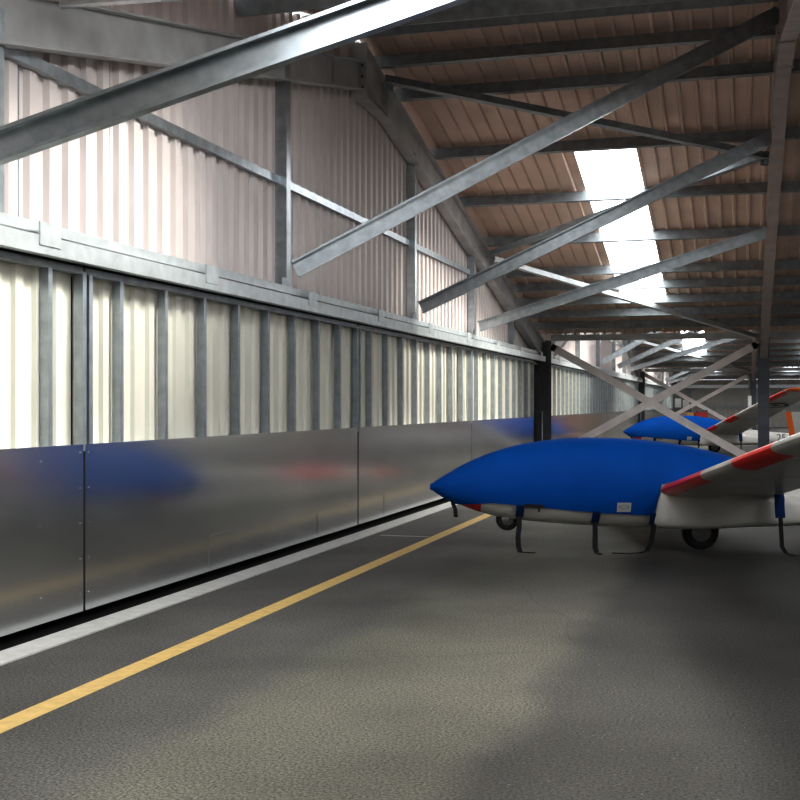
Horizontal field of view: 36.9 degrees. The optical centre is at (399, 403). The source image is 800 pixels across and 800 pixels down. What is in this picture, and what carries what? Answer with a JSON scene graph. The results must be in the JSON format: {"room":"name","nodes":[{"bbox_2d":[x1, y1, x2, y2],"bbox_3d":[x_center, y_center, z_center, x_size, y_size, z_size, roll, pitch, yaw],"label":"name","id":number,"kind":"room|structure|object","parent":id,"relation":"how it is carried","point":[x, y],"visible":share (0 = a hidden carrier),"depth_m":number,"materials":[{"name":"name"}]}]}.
{"room":"aircraft hangar","nodes":[
{"label":"aircraft hangar","id":0,"kind":"room"},
{"bbox_2d":[0,0,668,637],"bbox_3d":[6.165,-1.590,39.216,0.082,6.379,95.800,0,0,16],"label":"wall","id":1,"kind":"structure","parent":0,"point":[132,183],"depth_m":12.01,"materials":[{"name":"white metal"}]},
{"bbox_2d":[0,0,366,97],"bbox_3d":[-2.505,-2.655,8.338,0.200,3.450,14.493,0,0,16],"label":"roof beam","id":2,"kind":"structure","parent":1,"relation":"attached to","point":[96,32],"depth_m":9.53,"materials":[{"name":"grey metal"}]},
{"bbox_2d":[4,48,469,273],"bbox_3d":[-1.100,-2.393,13.627,0.085,0.085,23.600,0,0,16],"label":"diagonal brace","id":3,"kind":"object","parent":1,"relation":"attached to","point":[25,60],"visible":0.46,"depth_m":10.91,"materials":[{"name":"metal"}]},
{"bbox_2d":[0,212,545,609],"bbox_3d":[-0.511,0.140,15.263,0.228,2.780,28.570,0,0,16],"label":"door","id":4,"kind":"structure","parent":1,"relation":"in","point":[220,434],"depth_m":10.87,"materials":[{"name":"grey metal"}]},
{"bbox_2d":[0,7,3,225],"bbox_3d":[-2.710,-1.849,7.784,0.160,1.498,0.280,0,0,16],"label":"wall post","id":5,"kind":"object","parent":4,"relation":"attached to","point":[1,9],"visible":0.62,"depth_m":7.88,"materials":[{"name":"metal"}]},
{"bbox_2d":[0,250,86,636],"bbox_3d":[-3.296,0.260,5.718,0.110,2.540,6.685,0,0,16],"label":"door","id":6,"kind":"structure","parent":4,"relation":"hanging from","point":[41,472],"depth_m":8.41,"materials":[{"name":"grey metal"}]},
{"bbox_2d":[275,64,290,294],"bbox_3d":[-1.281,-2.403,12.784,0.160,2.606,0.280,0,0,16],"label":"wall post","id":7,"kind":"object","parent":4,"relation":"attached to","point":[282,88],"visible":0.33,"depth_m":12.81,"materials":[{"name":"metal"}]},
{"bbox_2d":[351,324,471,524],"bbox_3d":[0.337,0.260,18.423,0.112,2.540,6.623,0,0,16],"label":"door","id":8,"kind":"structure","parent":4,"relation":"hanging from","point":[414,430],"depth_m":17.50,"materials":[{"name":"grey metal"}]},
{"bbox_2d":[406,153,416,324],"bbox_3d":[0.148,-2.413,17.784,0.160,2.627,0.280,0,0,16],"label":"wall post","id":9,"kind":"object","parent":4,"relation":"attached to","point":[411,169],"visible":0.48,"depth_m":17.81,"materials":[{"name":"metal"}]},
{"bbox_2d":[467,246,475,339],"bbox_3d":[1.274,-1.977,21.726,0.160,1.754,0.280,0,0,16],"label":"wall post","id":10,"kind":"object","parent":4,"relation":"attached to","point":[471,260],"visible":0.52,"depth_m":21.75,"materials":[{"name":"metal"}]},
{"bbox_2d":[466,348,533,459],"bbox_3d":[2.159,0.260,24.806,0.110,2.540,6.698,0,0,16],"label":"door","id":11,"kind":"structure","parent":4,"relation":"hanging from","point":[501,419],"depth_m":24.14,"materials":[{"name":"white metal"}]},
{"bbox_2d":[508,321,514,348],"bbox_3d":[2.346,-1.561,25.476,0.160,0.923,0.280,0,0,16],"label":"wall post","id":12,"kind":"object","parent":4,"relation":"attached to","point":[511,325],"visible":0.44,"depth_m":25.50,"materials":[{"name":"metal"}]},
{"bbox_2d":[551,354,642,439],"bbox_3d":[7.485,0.140,43.243,0.228,2.780,28.570,0,0,16],"label":"door","id":13,"kind":"structure","parent":1,"relation":"in","point":[567,384],"depth_m":33.51,"materials":[{"name":"grey metal"}]},
{"bbox_2d":[575,333,579,357],"bbox_3d":[5.286,-1.849,35.764,0.160,1.498,0.280,0,0,16],"label":"wall post","id":14,"kind":"object","parent":13,"relation":"attached to","point":[577,343],"visible":0.23,"depth_m":35.79,"materials":[{"name":"metal"}]},
{"bbox_2d":[584,371,606,437],"bbox_3d":[6.518,0.260,40.056,0.110,2.540,6.586,0,0,16],"label":"door","id":15,"kind":"structure","parent":13,"relation":"hanging from","point":[595,388],"depth_m":39.67,"materials":[{"name":"grey metal"}]},
{"bbox_2d":[596,333,599,366],"bbox_3d":[6.715,-2.403,40.764,0.160,2.606,0.280,0,0,16],"label":"wall post","id":16,"kind":"object","parent":13,"relation":"attached to","point":[597,341],"visible":0.37,"depth_m":40.78,"materials":[{"name":"metal"}]},
{"bbox_2d":[612,332,615,370],"bbox_3d":[8.144,-2.413,45.764,0.160,2.627,0.280,0,0,16],"label":"wall post","id":17,"kind":"object","parent":13,"relation":"attached to","point":[614,341],"visible":0.36,"depth_m":45.78,"materials":[{"name":"metal"}]},
{"bbox_2d":[607,377,624,437],"bbox_3d":[8.332,0.260,46.403,0.110,2.540,6.623,0,0,16],"label":"door","id":18,"kind":"structure","parent":13,"relation":"hanging from","point":[615,397],"depth_m":45.93,"materials":[{"name":"grey metal"}]},
{"bbox_2d":[622,340,625,372],"bbox_3d":[9.271,-1.977,49.706,0.160,1.754,0.280,0,0,16],"label":"wall post","id":19,"kind":"object","parent":13,"relation":"attached to","point":[623,341],"visible":0.33,"depth_m":49.72,"materials":[{"name":"metal"}]},
{"bbox_2d":[625,380,637,438],"bbox_3d":[10.156,0.260,52.785,0.110,2.540,6.698,0,0,16],"label":"door","id":20,"kind":"structure","parent":13,"relation":"hanging from","point":[630,402],"depth_m":52.26,"materials":[{"name":"grey metal"}]},
{"bbox_2d":[593,333,623,346],"bbox_3d":[6.896,-2.393,41.607,0.085,0.085,23.600,0,0,16],"label":"wall rail","id":21,"kind":"object","parent":1,"relation":"attached to","point":[617,343],"visible":0.05,"depth_m":47.57,"materials":[{"name":"metal"}]},
{"bbox_2d":[645,384,652,419],"bbox_3d":[12.697,0.260,61.678,0.110,2.540,6.685,0,0,16],"label":"door","id":22,"kind":"structure","parent":1,"relation":"in","point":[648,388],"depth_m":62.20,"materials":[{"name":"grey metal"}]},
{"bbox_2d":[653,385,660,417],"bbox_3d":[14.515,0.260,68.036,0.110,2.540,6.586,0,0,16],"label":"door","id":23,"kind":"structure","parent":1,"relation":"in","point":[656,390],"depth_m":67.70,"materials":[{"name":"grey metal"}]},
{"bbox_2d":[645,379,671,387],"bbox_3d":[15.482,-1.133,71.223,0.228,0.235,28.570,0,0,16],"label":"header rail","id":24,"kind":"object","parent":1,"relation":"attached to","point":[650,382],"visible":0.38,"depth_m":63.19,"materials":[{"name":"grey metal"}]},
{"bbox_2d":[661,387,666,415],"bbox_3d":[16.329,0.260,74.383,0.110,2.540,6.623,0,0,16],"label":"door","id":25,"kind":"structure","parent":1,"relation":"in","point":[663,402],"depth_m":73.88,"materials":[{"name":"grey metal"}]},
{"bbox_2d":[667,395,672,410],"bbox_3d":[18.153,0.260,80.765,0.110,2.540,6.698,0,0,16],"label":"door","id":26,"kind":"structure","parent":1,"relation":"in","point":[670,398],"depth_m":80.96,"materials":[{"name":"grey metal"}]},
{"bbox_2d":[0,427,799,799],"bbox_3d":[12.571,1.600,37.489,18.950,0.001,97.000,0,0,16],"label":"floor","id":27,"kind":"structure","parent":0,"point":[464,664],"depth_m":6.97,"materials":[{"name":"concrete"}]},
{"bbox_2d":[0,498,449,650],"bbox_3d":[-0.556,1.597,15.266,0.280,0.006,28.550,0,0,16],"label":"door track","id":28,"kind":"structure","parent":27,"relation":"on","point":[27,635],"depth_m":10.48,"materials":[{"name":"black metal"}]},
{"bbox_2d":[0,502,457,665],"bbox_3d":[-0.311,1.594,15.195,0.230,0.012,28.550,0,0,16],"label":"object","id":29,"kind":"structure","parent":27,"relation":"on","point":[38,645],"depth_m":9.80,"materials":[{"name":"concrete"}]},
{"bbox_2d":[0,514,491,732],"bbox_3d":[4.982,1.597,30.297,0.150,0.001,59.000,0,0,16],"label":"floor line","id":30,"kind":"object","parent":27,"relation":"on","point":[37,710],"depth_m":7.97,"materials":[{"name":"yellow paint"}]},
{"bbox_2d":[381,535,427,536],"bbox_3d":[0.052,1.597,14.520,0.600,0.001,0.050,0,0,16],"label":"floor line","id":31,"kind":"structure","parent":27,"relation":"on","point":[381,535],"depth_m":14.52,"materials":[{"name":"paint"}]},
{"bbox_2d":[535,340,551,440],"bbox_3d":[3.502,0.030,29.139,0.380,3.140,0.660,0,0,16],"label":"steel column","id":32,"kind":"structure","parent":27,"relation":"on","point":[544,413],"depth_m":29.12,"materials":[{"name":"black metal"}]},
{"bbox_2d":[352,42,544,354],"bbox_3d":[1.464,-2.826,22.224,0.200,3.548,14.514,0,0,16],"label":"rafter","id":33,"kind":"object","parent":32,"relation":"on","point":[385,106],"visible":0.76,"depth_m":18.51,"materials":[{"name":"grey metal"}]},
{"bbox_2d":[486,150,768,261],"bbox_3d":[3.503,-3.210,20.118,0.136,1.038,6.319,0,0,-36],"label":"brace","id":34,"kind":"object","parent":33,"relation":"attached to","point":[747,161],"visible":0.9,"depth_m":20.92,"materials":[{"name":"metal"}]},
{"bbox_2d":[551,333,573,357],"bbox_3d":[5.492,-2.655,36.318,0.200,3.450,14.493,0,0,16],"label":"rafter","id":35,"kind":"object","parent":32,"relation":"on","point":[561,344],"visible":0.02,"depth_m":31.93,"materials":[{"name":"grey metal"}]},
{"bbox_2d":[549,344,745,455],"bbox_3d":[5.991,-0.010,28.532,4.910,2.936,0.012,0,0,16],"label":"brace","id":36,"kind":"object","parent":32,"relation":"attached to","point":[554,348],"visible":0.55,"depth_m":28.55,"materials":[{"name":"grey metal"}]},
{"bbox_2d":[578,341,757,437],"bbox_3d":[6.002,-0.060,28.570,4.908,2.837,0.012,0,0,16],"label":"brace","id":37,"kind":"object","parent":32,"relation":"attached to","point":[752,346],"visible":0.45,"depth_m":28.41,"materials":[{"name":"grey metal"}]},
{"bbox_2d":[460,432,799,549],"bbox_3d":[4.489,0.591,13.626,8.141,2.018,16.372,0,0,-17],"label":"glider","id":38,"kind":"object","parent":27,"relation":"on","point":[737,492],"visible":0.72,"depth_m":12.81,"materials":[{"name":"plastic"}]},
{"bbox_2d":[430,437,732,554],"bbox_3d":[2.105,0.983,13.148,3.550,1.231,0.846,0,0,0],"label":"cover","id":39,"kind":"object","parent":38,"relation":"on","point":[597,476],"visible":0.93,"depth_m":12.90,"materials":[{"name":"blue fabric"}]},
{"bbox_2d":[774,494,795,555],"bbox_3d":[4.135,1.198,12.638,0.488,0.800,0.090,0,0,14],"label":"strap","id":40,"kind":"object","parent":38,"relation":"hanging from","point":[779,503],"visible":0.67,"depth_m":12.64,"materials":[{"name":"fabric"}]},
{"bbox_2d":[639,372,644,421],"bbox_3d":[11.499,0.030,57.119,0.380,3.140,0.660,0,0,16],"label":"steel column","id":41,"kind":"structure","parent":27,"relation":"on","point":[642,384],"depth_m":57.09,"materials":[{"name":"black metal"}]},
{"bbox_2d":[620,332,641,378],"bbox_3d":[9.460,-2.826,50.204,0.200,3.548,14.514,0,0,16],"label":"rafter","id":42,"kind":"object","parent":41,"relation":"on","point":[631,353],"visible":0.05,"depth_m":53.16,"materials":[{"name":"grey metal"}]},
{"bbox_2d":[644,373,726,419],"bbox_3d":[13.988,-0.010,56.512,4.910,2.936,0.012,0,0,16],"label":"brace","id":43,"kind":"object","parent":41,"relation":"attached to","point":[646,375],"visible":0.55,"depth_m":56.62,"materials":[{"name":"grey metal"}]},
{"bbox_2d":[676,373,749,413],"bbox_3d":[13.999,-0.060,56.550,4.908,2.837,0.012,0,0,16],"label":"brace","id":44,"kind":"object","parent":41,"relation":"attached to","point":[747,375],"visible":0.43,"depth_m":56.31,"materials":[{"name":"grey metal"}]},
{"bbox_2d":[673,390,691,412],"bbox_3d":[17.881,0.350,76.016,1.150,2.500,0.072,0,0,16],"label":"notice board","id":45,"kind":"object","parent":27,"relation":"on","point":[679,402],"visible":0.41,"depth_m":76.00,"materials":[{"name":"white paper"}]},
{"bbox_2d":[683,410,715,418],"bbox_3d":[12.940,0.930,52.000,1.380,1.340,1.040,0,0,0],"label":"tractor","id":46,"kind":"object","parent":27,"relation":"on","point":[704,413],"visible":0.12,"depth_m":51.64,"materials":[{"name":"metal"}]},
{"bbox_2d":[635,388,799,452],"bbox_3d":[11.459,0.591,39.626,8.141,2.018,16.372,0,0,-17],"label":"glider","id":47,"kind":"object","parent":27,"relation":"on","point":[729,429],"visible":0.56,"depth_m":37.38,"materials":[{"name":"plastic"}]},
{"bbox_2d":[623,415,720,447],"bbox_3d":[9.075,0.983,39.148,3.550,1.231,0.846,0,0,0],"label":"cover","id":48,"kind":"object","parent":47,"relation":"on","point":[662,427],"visible":0.7,"depth_m":38.90,"materials":[{"name":"blue fabric"}]},
{"bbox_2d":[739,433,741,449],"bbox_3d":[11.105,1.198,38.638,0.488,0.800,0.090,0,0,14],"label":"strap","id":49,"kind":"object","parent":47,"relation":"hanging from","point":[740,435],"visible":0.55,"depth_m":38.64,"materials":[{"name":"blue fabric"}]},
{"bbox_2d":[748,396,751,428],"bbox_3d":[15.300,0.620,52.500,0.240,1.960,0.240,0,0,16],"label":"marker post","id":50,"kind":"object","parent":27,"relation":"on","point":[749,397],"visible":0.18,"depth_m":52.42,"materials":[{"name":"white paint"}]},
{"bbox_2d":[750,373,755,429],"bbox_3d":[16.436,0.030,55.833,0.370,3.140,0.420,0,0,16],"label":"steel column","id":51,"kind":"structure","parent":27,"relation":"on","point":[752,383],"depth_m":55.69,"materials":[{"name":"grey metal"}]},
{"bbox_2d":[645,368,799,371],"bbox_3d":[18.943,-1.600,55.054,15.150,0.140,0.120,0,0,16],"label":"beam","id":52,"kind":"structure","parent":51,"relation":"on","point":[694,369],"depth_m":56.40,"materials":[{"name":"grey metal"}]},
{"bbox_2d":[751,330,756,380],"bbox_3d":[14.421,-2.826,48.786,0.200,3.548,14.514,0,0,16],"label":"rafter","id":53,"kind":"object","parent":51,"relation":"on","point":[753,367],"visible":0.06,"depth_m":52.51,"materials":[{"name":"grey metal"}]},
{"bbox_2d":[601,332,659,363],"bbox_3d":[9.634,-2.965,41.237,5.691,3.237,0.086,0,0,-11],"label":"diagonal brace","id":54,"kind":"object","parent":53,"relation":"attached to","point":[635,343],"visible":0.41,"depth_m":40.85,"materials":[{"name":"metal"}]},
{"bbox_2d":[617,331,700,368],"bbox_3d":[10.746,-2.571,45.179,5.081,2.474,0.086,0,0,12],"label":"diagonal brace","id":55,"kind":"object","parent":53,"relation":"attached to","point":[672,341],"visible":0.41,"depth_m":45.46,"materials":[{"name":"metal"}]},
{"bbox_2d":[627,330,752,371],"bbox_3d":[11.830,-2.156,48.978,5.045,1.694,0.086,0,0,15],"label":"diagonal brace","id":56,"kind":"object","parent":53,"relation":"attached to","point":[721,341],"visible":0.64,"depth_m":49.09,"materials":[{"name":"metal"}]},
{"bbox_2d":[631,340,751,373],"bbox_3d":[13.026,-2.103,53.081,7.725,1.462,0.136,0,0,-34],"label":"brace","id":57,"kind":"object","parent":53,"relation":"attached to","point":[645,342],"visible":0.71,"depth_m":53.29,"materials":[{"name":"grey metal"}]},
{"bbox_2d":[634,345,799,350],"bbox_3d":[17.726,-2.449,51.252,15.500,0.192,0.168,0,0,16],"label":"purlin","id":58,"kind":"structure","parent":53,"relation":"on","point":[735,347],"depth_m":52.29,"materials":[{"name":"grey metal"}]},
{"bbox_2d":[635,351,799,356],"bbox_3d":[18.001,-2.236,52.213,15.500,0.192,0.168,0,0,16],"label":"purlin","id":59,"kind":"structure","parent":53,"relation":"on","point":[725,353],"depth_m":53.29,"materials":[{"name":"grey metal"}]},
{"bbox_2d":[638,356,799,361],"bbox_3d":[18.262,-2.033,53.127,15.500,0.192,0.168,0,0,16],"label":"purlin","id":60,"kind":"structure","parent":53,"relation":"on","point":[771,358],"depth_m":54.22,"materials":[{"name":"grey metal"}]},
{"bbox_2d":[639,361,799,366],"bbox_3d":[18.523,-1.831,54.040,15.500,0.192,0.168,0,0,16],"label":"purlin","id":61,"kind":"structure","parent":53,"relation":"on","point":[784,363],"depth_m":55.27,"materials":[{"name":"grey metal"}]},
{"bbox_2d":[639,338,799,344],"bbox_3d":[17.452,-2.662,50.290,15.500,0.192,0.168,0,0,16],"label":"purlin","id":62,"kind":"structure","parent":53,"relation":"on","point":[737,341],"depth_m":51.23,"materials":[{"name":"grey metal"}]},
{"bbox_2d":[758,337,769,447],"bbox_3d":[8.439,0.030,27.853,0.370,3.140,0.420,0,0,16],"label":"steel column","id":63,"kind":"structure","parent":27,"relation":"on","point":[763,363],"depth_m":27.71,"materials":[{"name":"grey metal"}]},
{"bbox_2d":[550,331,799,340],"bbox_3d":[10.946,-1.600,27.074,15.150,0.140,0.120,0,0,16],"label":"beam","id":64,"kind":"structure","parent":63,"relation":"on","point":[782,334],"depth_m":28.40,"materials":[{"name":"grey metal"}]},
{"bbox_2d":[760,50,791,357],"bbox_3d":[6.425,-2.826,20.806,0.200,3.548,14.514,0,0,16],"label":"rafter","id":65,"kind":"object","parent":63,"relation":"on","point":[781,77],"visible":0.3,"depth_m":18.07,"materials":[{"name":"grey metal"}]},
{"bbox_2d":[384,74,770,165],"bbox_3d":[2.636,-3.945,16.773,5.909,0.889,0.136,0,0,-17],"label":"brace","id":66,"kind":"object","parent":65,"relation":"attached to","point":[391,81],"visible":0.83,"depth_m":16.61,"materials":[{"name":"grey metal"}]},
{"bbox_2d":[373,26,799,68],"bbox_3d":[7.037,-4.536,13.850,15.500,0.192,0.168,0,0,16],"label":"purlin","id":67,"kind":"structure","parent":65,"relation":"on","point":[696,36],"depth_m":15.28,"materials":[{"name":"grey metal"}]},
{"bbox_2d":[418,130,771,313],"bbox_3d":[2.750,-2.571,17.200,5.081,2.474,0.086,0,0,12],"label":"diagonal brace","id":68,"kind":"object","parent":65,"relation":"attached to","point":[750,147],"visible":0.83,"depth_m":17.19,"materials":[{"name":"metal"}]},
{"bbox_2d":[393,59,799,101],"bbox_3d":[7.298,-4.334,14.763,15.500,0.192,0.168,0,0,16],"label":"purlin","id":69,"kind":"structure","parent":65,"relation":"on","point":[765,68],"depth_m":16.11,"materials":[{"name":"grey metal"}]},
{"bbox_2d":[429,126,799,159],"bbox_3d":[7.847,-3.908,16.686,15.500,0.192,0.168,0,0,16],"label":"purlin","id":70,"kind":"structure","parent":65,"relation":"on","point":[791,133],"depth_m":18.02,"materials":[{"name":"grey metal"}]},
{"bbox_2d":[477,226,766,330],"bbox_3d":[3.833,-2.156,20.998,5.045,1.694,0.086,0,0,15],"label":"diagonal brace","id":71,"kind":"object","parent":65,"relation":"attached to","point":[760,234],"visible":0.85,"depth_m":20.98,"materials":[{"name":"metal"}]},
{"bbox_2d":[494,256,760,343],"bbox_3d":[5.030,-2.103,25.101,7.725,1.462,0.136,0,0,-34],"label":"brace","id":72,"kind":"object","parent":65,"relation":"attached to","point":[525,268],"visible":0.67,"depth_m":25.19,"materials":[{"name":"grey metal"}]},
{"bbox_2d":[458,180,799,207],"bbox_3d":[8.397,-3.482,18.609,15.500,0.192,0.168,0,0,16],"label":"purlin","id":73,"kind":"structure","parent":65,"relation":"on","point":[786,186],"depth_m":20.01,"materials":[{"name":"grey metal"}]},
{"bbox_2d":[482,225,799,246],"bbox_3d":[8.947,-3.056,20.532,15.500,0.192,0.168,0,0,16],"label":"purlin","id":74,"kind":"structure","parent":65,"relation":"on","point":[783,230],"depth_m":21.74,"materials":[{"name":"grey metal"}]},
{"bbox_2d":[505,259,799,277],"bbox_3d":[9.455,-2.662,22.311,15.500,0.192,0.168,0,0,16],"label":"purlin","id":75,"kind":"structure","parent":65,"relation":"on","point":[793,263],"depth_m":23.44,"materials":[{"name":"grey metal"}]},
{"bbox_2d":[511,276,799,292],"bbox_3d":[9.730,-2.449,23.272,15.500,0.192,0.168,0,0,16],"label":"purlin","id":76,"kind":"structure","parent":65,"relation":"on","point":[778,280],"depth_m":24.43,"materials":[{"name":"grey metal"}]},
{"bbox_2d":[519,291,799,305],"bbox_3d":[10.005,-2.236,24.234,15.500,0.192,0.168,0,0,16],"label":"purlin","id":77,"kind":"structure","parent":65,"relation":"on","point":[786,295],"depth_m":25.35,"materials":[{"name":"grey metal"}]},
{"bbox_2d":[530,304,799,318],"bbox_3d":[10.266,-2.033,25.147,15.500,0.192,0.168,0,0,16],"label":"purlin","id":78,"kind":"structure","parent":65,"relation":"on","point":[751,309],"depth_m":26.45,"materials":[{"name":"grey metal"}]},
{"bbox_2d":[534,317,799,329],"bbox_3d":[10.527,-1.831,26.061,15.500,0.192,0.168,0,0,16],"label":"purlin","id":79,"kind":"structure","parent":65,"relation":"on","point":[775,321],"depth_m":27.39,"materials":[{"name":"grey metal"}]},
{"bbox_2d":[775,0,799,68],"bbox_3d":[2.456,-2.826,6.920,0.200,3.548,14.514,0,0,16],"label":"rafter","id":80,"kind":"object","parent":65,"relation":"attached to","point":[787,31],"visible":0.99,"depth_m":12.89,"materials":[{"name":"grey metal"}]},
{"bbox_2d":[59,0,183,9],"bbox_3d":[0.352,-3.123,8.658,5.458,0.883,0.076,0,0,-11],"label":"brace","id":81,"kind":"object","parent":80,"relation":"attached to","point":[64,4],"visible":1,"depth_m":8.16,"materials":[{"name":"metal"}]},
{"bbox_2d":[0,0,470,164],"bbox_3d":[-0.274,-2.105,6.618,5.062,1.613,0.086,0,0,11],"label":"diagonal brace","id":82,"kind":"object","parent":80,"relation":"attached to","point":[354,20],"visible":1,"depth_m":6.78,"materials":[{"name":"metal"}]},
{"bbox_2d":[235,0,351,16],"bbox_3d":[5.841,-3.908,9.667,15.500,0.192,0.168,0,0,16],"label":"purlin","id":83,"kind":"structure","parent":80,"relation":"on","point":[244,8],"depth_m":11.68,"materials":[{"name":"grey metal"}]},
{"bbox_2d":[305,0,683,25],"bbox_3d":[6.391,-4.334,11.590,15.500,0.192,0.168,0,0,16],"label":"purlin","id":84,"kind":"structure","parent":80,"relation":"on","point":[473,9],"depth_m":13.07,"materials":[{"name":"grey metal"}]},
{"bbox_2d":[365,0,778,37],"bbox_3d":[6.652,-4.536,12.503,15.500,0.192,0.168,0,0,16],"label":"purlin","id":85,"kind":"structure","parent":80,"relation":"on","point":[686,4],"depth_m":13.87,"materials":[{"name":"grey metal"}]},
{"bbox_2d":[785,412,799,435],"bbox_3d":[13.071,0.591,26.574,8.141,2.018,16.372,0,0,-17],"label":"glider","id":86,"kind":"object","parent":27,"relation":"on","point":[793,418],"visible":0.46,"depth_m":26.99,"materials":[{"name":"plastic"}]},
{"bbox_2d":[301,2,799,334],"bbox_3d":[6.907,-3.250,13.159,15.670,3.139,29.100,0,0,16],"label":"ceiling","id":87,"kind":"structure","parent":0,"point":[742,103],"depth_m":17.84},
{"bbox_2d":[291,6,778,276],"bbox_3d":[1.638,-2.965,13.257,5.691,3.237,0.086,0,0,-11],"label":"diagonal brace","id":88,"kind":"object","parent":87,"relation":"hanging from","point":[438,193],"visible":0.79,"depth_m":13.23,"materials":[{"name":"metal"}]},
{"bbox_2d":[574,149,665,294],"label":"skylight","id":89,"kind":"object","parent":87,"relation":"attached to","point":[605,169],"depth_m":20.70,"materials":[{"name":"white glass"}]},
{"bbox_2d":[629,329,799,368],"bbox_3d":[16.903,-3.250,48.133,15.670,3.139,14.550,0,0,16],"label":"ceiling","id":90,"kind":"structure","parent":0,"point":[786,329],"depth_m":53.25,"materials":[{"name":"brown wood"}]},
{"bbox_2d":[681,331,705,351],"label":"window","id":91,"kind":"structure","parent":90,"relation":"attached to","point":[681,331],"depth_m":52.55,"materials":[{"name":"white glass"}]},
{"bbox_2d":[677,379,799,426],"bbox_3d":[26.807,-0.050,83.116,15.650,3.300,0.035,0,0,16],"label":"wall","id":92,"kind":"structure","parent":0,"point":[730,396],"depth_m":84.11,"materials":[{"name":"grey metal"}]},
{"bbox_2d":[686,384,799,387],"bbox_3d":[26.802,-1.235,83.042,15.580,0.230,0.090,0,0,16],"label":"wall rail","id":93,"kind":"object","parent":92,"relation":"attached to","point":[783,385],"visible":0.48,"depth_m":83.92,"materials":[{"name":"grey metal"}]},
{"bbox_2d":[692,406,799,407],"bbox_3d":[26.802,0.190,83.042,15.580,0.120,0.090,0,0,16],"label":"wall rail","id":94,"kind":"object","parent":92,"relation":"attached to","point":[694,406],"visible":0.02,"depth_m":84.09,"materials":[{"name":"grey metal"}]},
{"bbox_2d":[681,372,799,379],"bbox_3d":[24.899,-3.250,76.113,15.670,3.139,14.550,0,0,16],"label":"ceiling","id":95,"kind":"structure","parent":0,"point":[715,372],"depth_m":82.18,"materials":[{"name":"metal"}]},
{"bbox_3d":[22.418,-2.826,76.766,0.200,3.548,14.514,0,0,16],"label":"rafter","id":96,"kind":"object","parent":95,"relation":"attached to","visible":0},
{"bbox_2d":[665,367,696,381],"bbox_3d":[18.743,-2.571,73.159,5.081,2.474,0.086,0,0,12],"label":"diagonal brace","id":97,"kind":"object","parent":96,"relation":"attached to","point":[680,373],"visible":0.41,"depth_m":73.56,"materials":[{"name":"metal"}]},
{"bbox_2d":[669,367,722,383],"bbox_3d":[19.826,-2.156,76.957,5.045,1.694,0.086,0,0,15],"label":"diagonal brace","id":98,"kind":"object","parent":96,"relation":"attached to","point":[687,376],"visible":0.38,"depth_m":77.44,"materials":[{"name":"metal"}]},
{"bbox_2d":[673,372,799,375],"bbox_3d":[26.259,-2.033,81.107,15.500,0.192,0.168,0,0,16],"label":"purlin","id":99,"kind":"structure","parent":96,"relation":"on","point":[789,373],"depth_m":82.04,"materials":[{"name":"grey metal"}]},
{"bbox_2d":[673,371,799,372],"bbox_3d":[25.998,-2.236,80.193,15.500,0.192,0.168,0,0,16],"label":"purlin","id":100,"kind":"structure","parent":96,"relation":"on","point":[715,371],"depth_m":81.08,"materials":[{"name":"grey metal"}]},
{"bbox_2d":[673,367,799,368],"bbox_3d":[25.723,-2.449,79.232,15.500,0.192,0.168,0,0,16],"label":"purlin","id":101,"kind":"structure","parent":96,"relation":"on","point":[699,367],"depth_m":79.97,"materials":[{"name":"grey metal"}]},
{"bbox_2d":[674,376,799,378],"bbox_3d":[26.520,-1.831,82.020,15.500,0.192,0.168,0,0,16],"label":"purlin","id":102,"kind":"structure","parent":96,"relation":"on","point":[706,377],"depth_m":82.92,"materials":[{"name":"grey metal"}]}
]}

